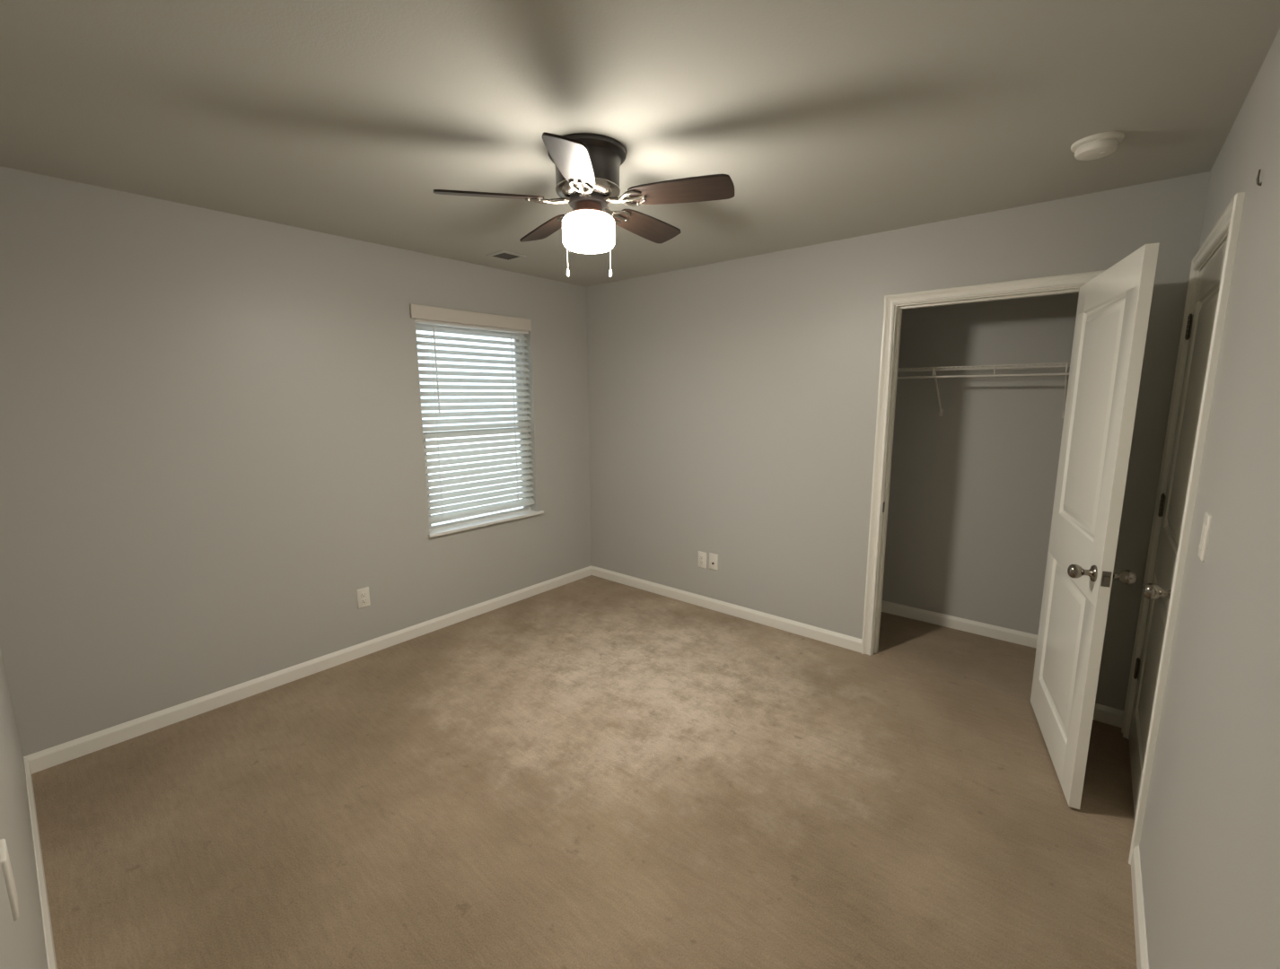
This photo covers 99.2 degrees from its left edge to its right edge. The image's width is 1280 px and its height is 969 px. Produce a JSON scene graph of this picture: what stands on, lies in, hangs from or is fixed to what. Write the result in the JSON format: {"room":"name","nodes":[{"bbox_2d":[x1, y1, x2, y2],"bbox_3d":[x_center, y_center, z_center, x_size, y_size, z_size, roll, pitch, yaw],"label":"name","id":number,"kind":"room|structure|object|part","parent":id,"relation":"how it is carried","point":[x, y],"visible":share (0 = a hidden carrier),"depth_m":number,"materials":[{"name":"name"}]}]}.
{"room":"empty bedroom","nodes":[
{"label":"empty bedroom","id":0,"kind":"room"},
{"bbox_2d":[0,648,47,968],"bbox_3d":[-1.270,0.204,0.918,3.556,2.440,0.140,7,12,39],"label":"wall","id":1,"kind":"structure","parent":0,"point":[21,941],"depth_m":1.30,"materials":[{"name":"grey paint"}]},
{"bbox_2d":[0,839,18,921],"bbox_3d":[-1.101,0.689,0.951,0.074,0.120,0.006,7,12,39],"label":"blank plate","id":2,"kind":"object","parent":1,"relation":"attached to","point":[7,872],"visible":1,"depth_m":0.93,"materials":[{"name":"white plastic"}]},
{"bbox_2d":[23,758,57,968],"bbox_3d":[-1.210,1.358,1.161,3.543,0.083,0.013,7,12,39],"label":"baseboard","id":3,"kind":"structure","parent":1,"relation":"attached to","point":[51,961],"depth_m":1.73,"materials":[{"name":"white paint"}]},
{"bbox_2d":[0,166,591,756],"bbox_3d":[-1.573,-0.200,3.402,0.140,2.440,3.610,7,12,39],"label":"wall","id":4,"kind":"structure","parent":0,"point":[211,429],"depth_m":2.68,"materials":[{"name":"grey paint"}]},
{"bbox_2d":[23,565,592,774],"bbox_3d":[-1.501,0.970,3.552,0.013,0.083,3.355,7,12,39],"label":"baseboard","id":5,"kind":"structure","parent":4,"relation":"attached to","point":[47,758],"depth_m":2.92,"materials":[{"name":"white paint"}]},
{"bbox_2d":[356,587,370,608],"bbox_3d":[-1.674,0.687,3.301,0.008,0.120,0.074,7,12,39],"label":"wall outlet","id":6,"kind":"object","parent":4,"relation":"attached to","point":[363,595],"visible":1,"depth_m":3.30,"materials":[{"name":"white plastic"}]},
{"bbox_2d":[415,323,543,537],"bbox_3d":[-1.132,-0.424,3.872,0.165,1.426,0.965,7,12,39],"label":"window","id":7,"kind":"structure","parent":4,"relation":"in","point":[452,527],"depth_m":3.99,"materials":[{"name":"white plastic"}]},
{"bbox_3d":[-1.194,-0.726,3.855,0.022,0.754,0.853,7,12,39],"label":"sash","id":8,"kind":"part","parent":7,"relation":"part of","materials":[{"name":"white plastic"}]},
{"bbox_2d":[410,304,534,525],"bbox_3d":[-1.131,-0.478,3.820,0.092,1.398,0.933,7,12,39],"label":"window blind","id":9,"kind":"object","parent":7,"relation":"attached to","point":[422,314],"visible":0.86,"depth_m":3.79,"materials":[{"name":"white plastic"}]},
{"bbox_3d":[-1.353,-0.395,3.593,0.056,1.288,0.002,7,12,39],"label":"ladder cord","id":10,"kind":"part","parent":9,"relation":"part of","materials":[{"name":"white fabric"}]},
{"bbox_3d":[-1.130,0.198,3.955,0.050,0.020,0.891,7,12,39],"label":"rail","id":11,"kind":"part","parent":9,"relation":"part of","materials":[{"name":"white plastic"}]},
{"bbox_3d":[-0.928,-0.493,4.041,0.014,1.238,0.014,7,12,39],"label":"lift cord","id":12,"kind":"part","parent":9,"relation":"part of","materials":[{"name":"white fabric"}]},
{"bbox_3d":[-0.926,-0.479,4.096,0.056,1.288,0.002,7,12,39],"label":"ladder cord","id":13,"kind":"part","parent":9,"relation":"part of","materials":[{"name":"white fabric"}]},
{"bbox_3d":[-1.171,-0.066,3.946,0.024,0.663,0.853,7,12,39],"label":"sash","id":14,"kind":"part","parent":7,"relation":"part of","materials":[{"name":"white plastic"}]},
{"bbox_3d":[-1.105,0.274,3.967,0.105,0.018,0.965,7,12,39],"label":"sill","id":15,"kind":"part","parent":7,"relation":"part of","materials":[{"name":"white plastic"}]},
{"bbox_2d":[31,575,1137,968],"bbox_3d":[0.086,1.201,2.713,3.836,0.120,4.345,7,12,39],"label":"floor","id":16,"kind":"structure","parent":0,"point":[591,772],"depth_m":2.07,"materials":[{"name":"beige carpet"}]},
{"bbox_2d":[0,0,1279,287],"bbox_3d":[0.073,-1.325,2.302,3.836,0.120,4.345,7,12,39],"label":"ceiling","id":17,"kind":"structure","parent":0,"point":[828,120],"depth_m":1.67,"materials":[{"name":"grey paint"}]},
{"bbox_2d":[485,250,526,261],"bbox_3d":[-0.845,-1.442,3.441,0.187,0.006,0.184,7,12,39],"label":"ceiling vent","id":18,"kind":"object","parent":17,"relation":"in","point":[503,255],"visible":1,"depth_m":3.43,"materials":[{"name":"white metal"}]},
{"bbox_2d":[432,131,734,277],"bbox_3d":[-0.171,-1.008,2.043,1.042,0.420,1.006,7,12,39],"label":"ceiling fan","id":19,"kind":"object","parent":17,"relation":"hanging from","point":[587,165],"visible":1,"depth_m":1.93,"materials":[{"name":"brown wood"}]},
{"bbox_3d":[-0.528,-1.018,1.915,0.373,0.039,0.128,-5,10,-15],"label":"blade","id":20,"kind":"part","parent":19,"relation":"part of","materials":[{"name":"brown wood"}]},
{"bbox_3d":[-0.387,-1.081,2.297,0.128,0.039,0.373,-6,9,-33],"label":"blade","id":21,"kind":"part","parent":19,"relation":"part of","materials":[{"name":"brown wood"}]},
{"bbox_3d":[-0.203,-0.978,1.663,0.128,0.039,0.373,0,11,2],"label":"blade","id":22,"kind":"part","parent":19,"relation":"part of","materials":[{"name":"brown wood"}]},
{"bbox_3d":[-0.190,-0.935,2.025,0.194,0.114,0.194,7,12,39],"label":"lamp shade","id":23,"kind":"part","parent":19,"relation":"part of","materials":[{"name":"white glass"}]},
{"bbox_3d":[0.026,-1.080,2.282,0.128,0.039,0.373,7,10,38],"label":"blade","id":24,"kind":"part","parent":19,"relation":"part of","materials":[{"name":"brown wood"}]},
{"bbox_3d":[0.139,-1.017,1.890,0.373,0.039,0.128,5,10,20],"label":"blade","id":25,"kind":"part","parent":19,"relation":"part of","materials":[{"name":"brown wood"}]},
{"bbox_2d":[1070,131,1124,160],"bbox_3d":[1.610,-1.185,1.923,0.146,0.050,0.146,7,12,39],"label":"smoke detector","id":26,"kind":"object","parent":17,"relation":"attached to","point":[1095,146],"visible":1,"depth_m":1.89,"materials":[{"name":"white plastic"}]},
{"bbox_2d":[586,171,1209,710],"bbox_3d":[0.966,-0.236,3.551,3.556,2.440,0.115,7,12,39],"label":"wall","id":27,"kind":"structure","parent":0,"point":[732,404],"depth_m":3.44,"materials":[{"name":"grey paint"}]},
{"bbox_2d":[697,551,706,569],"bbox_3d":[0.459,0.558,4.033,0.074,0.120,0.008,7,12,39],"label":"wall outlet","id":28,"kind":"object","parent":27,"relation":"attached to","point":[702,556],"visible":1,"depth_m":4.03,"materials":[{"name":"white plastic"}]},
{"bbox_2d":[709,552,718,570],"bbox_3d":[0.531,0.563,3.967,0.074,0.120,0.016,7,12,39],"label":"cable plate","id":29,"kind":"object","parent":27,"relation":"attached to","point":[713,557],"visible":1,"depth_m":3.97,"materials":[{"name":"white plastic"}]},
{"bbox_2d":[591,566,861,652],"bbox_3d":[0.468,0.875,4.074,2.325,0.083,0.013,7,12,39],"label":"baseboard","id":30,"kind":"structure","parent":27,"relation":"attached to","point":[824,635],"depth_m":3.87,"materials":[{"name":"white paint"}]},
{"bbox_2d":[860,270,1105,656],"bbox_3d":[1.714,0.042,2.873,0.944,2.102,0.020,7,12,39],"label":"trim","id":31,"kind":"structure","parent":27,"relation":"attached to","point":[1078,279],"depth_m":3.04,"materials":[{"name":"white paint"}]},
{"bbox_2d":[1030,242,1159,809],"bbox_3d":[1.823,0.169,2.260,0.193,2.023,0.829,4,10,26],"label":"door","id":32,"kind":"structure","parent":27,"relation":"in","point":[1113,311],"depth_m":2.09,"materials":[{"name":"white paint"}]},
{"bbox_3d":[1.617,0.321,1.997,0.079,0.062,0.062,4,10,26],"label":"knob","id":33,"kind":"part","parent":32,"relation":"part of","materials":[{"name":"silver metal"}]},
{"bbox_3d":[1.639,0.334,1.915,0.025,0.056,0.008,4,10,26],"label":"latch plate","id":34,"kind":"part","parent":32,"relation":"part of","materials":[{"name":"silver metal"}]},
{"bbox_3d":[1.718,0.328,1.946,0.079,0.062,0.062,4,10,26],"label":"knob","id":35,"kind":"part","parent":32,"relation":"part of","materials":[{"name":"silver metal"}]},
{"bbox_2d":[1092,703,1123,727],"bbox_3d":[2.183,1.098,2.655,0.261,0.083,0.013,7,12,39],"label":"baseboard","id":36,"kind":"structure","parent":27,"relation":"attached to","point":[1102,714],"depth_m":2.60,"materials":[{"name":"white paint"}]},
{"bbox_2d":[881,292,1078,635],"bbox_3d":[2.152,-0.238,3.526,1.706,2.440,0.100,7,12,39],"label":"wall","id":37,"kind":"structure","parent":0,"point":[972,486],"depth_m":3.48,"materials":[{"name":"grey paint"}]},
{"bbox_2d":[880,600,1037,648],"bbox_3d":[2.159,0.937,3.641,1.606,0.083,0.013,7,12,39],"label":"baseboard","id":38,"kind":"structure","parent":37,"relation":"attached to","point":[1003,634],"depth_m":3.64,"materials":[{"name":"white paint"}]},
{"bbox_2d":[897,362,1070,418],"bbox_3d":[2.055,-0.557,3.280,1.586,0.305,0.316,7,12,39],"label":"wire shelf","id":39,"kind":"object","parent":37,"relation":"attached to","point":[1056,364],"visible":0.53,"depth_m":3.15,"materials":[{"name":"white metal"}]},
{"bbox_3d":[1.957,-0.628,3.151,1.586,0.013,0.013,7,12,39],"label":"hanging rod","id":40,"kind":"part","parent":39,"relation":"part of","materials":[{"name":"white metal"}]},
{"bbox_2d":[1139,28,1279,968],"bbox_3d":[1.487,0.121,1.343,0.115,2.440,4.345,7,12,39],"label":"wall","id":41,"kind":"structure","parent":0,"point":[1209,846],"depth_m":1.15,"materials":[{"name":"grey paint"}]},
{"bbox_2d":[1130,845,1148,968],"bbox_3d":[0.899,1.385,0.932,0.013,0.083,2.342,7,12,39],"label":"baseboard","id":42,"kind":"structure","parent":41,"relation":"attached to","point":[1138,906],"depth_m":1.60,"materials":[{"name":"white paint"}]},
{"bbox_2d":[1128,238,1227,817],"bbox_3d":[1.946,0.206,2.030,0.114,2.023,0.832,7,12,39],"label":"door","id":43,"kind":"structure","parent":41,"relation":"in","point":[1199,328],"depth_m":2.05,"materials":[{"name":"white paint"}]},
{"bbox_3d":[1.703,0.354,1.788,0.079,0.062,0.062,7,12,39],"label":"knob","id":44,"kind":"part","parent":43,"relation":"part of","materials":[{"name":"silver metal"}]},
{"bbox_2d":[1121,192,1244,865],"bbox_3d":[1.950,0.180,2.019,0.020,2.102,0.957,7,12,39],"label":"trim","id":45,"kind":"structure","parent":41,"relation":"attached to","point":[1229,222],"depth_m":1.72,"materials":[{"name":"white paint"}]},
{"bbox_2d":[1198,512,1211,562],"bbox_3d":[1.460,0.135,1.411,0.009,0.120,0.074,7,12,39],"label":"light switch","id":46,"kind":"object","parent":41,"relation":"attached to","point":[1207,519],"visible":1,"depth_m":1.39,"materials":[{"name":"white plastic"}]},
{"bbox_2d":[1255,169,1262,186],"bbox_3d":[1.491,-0.738,1.312,0.011,0.039,0.009,7,12,39],"label":"wall hook","id":47,"kind":"object","parent":41,"relation":"attached to","point":[1258,172],"visible":1,"depth_m":1.31,"materials":[{"name":"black metal"}]},
{"label":"outside","id":48,"kind":"structure","parent":0,"visible":0},
{"bbox_2d":[423,428,522,526],"bbox_3d":[-12.154,0.015,14.657,29.400,0.300,40.000,7,12,39],"label":"ground","id":49,"kind":"structure","parent":48,"point":[449,438],"depth_m":16.92,"materials":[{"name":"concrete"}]}
]}

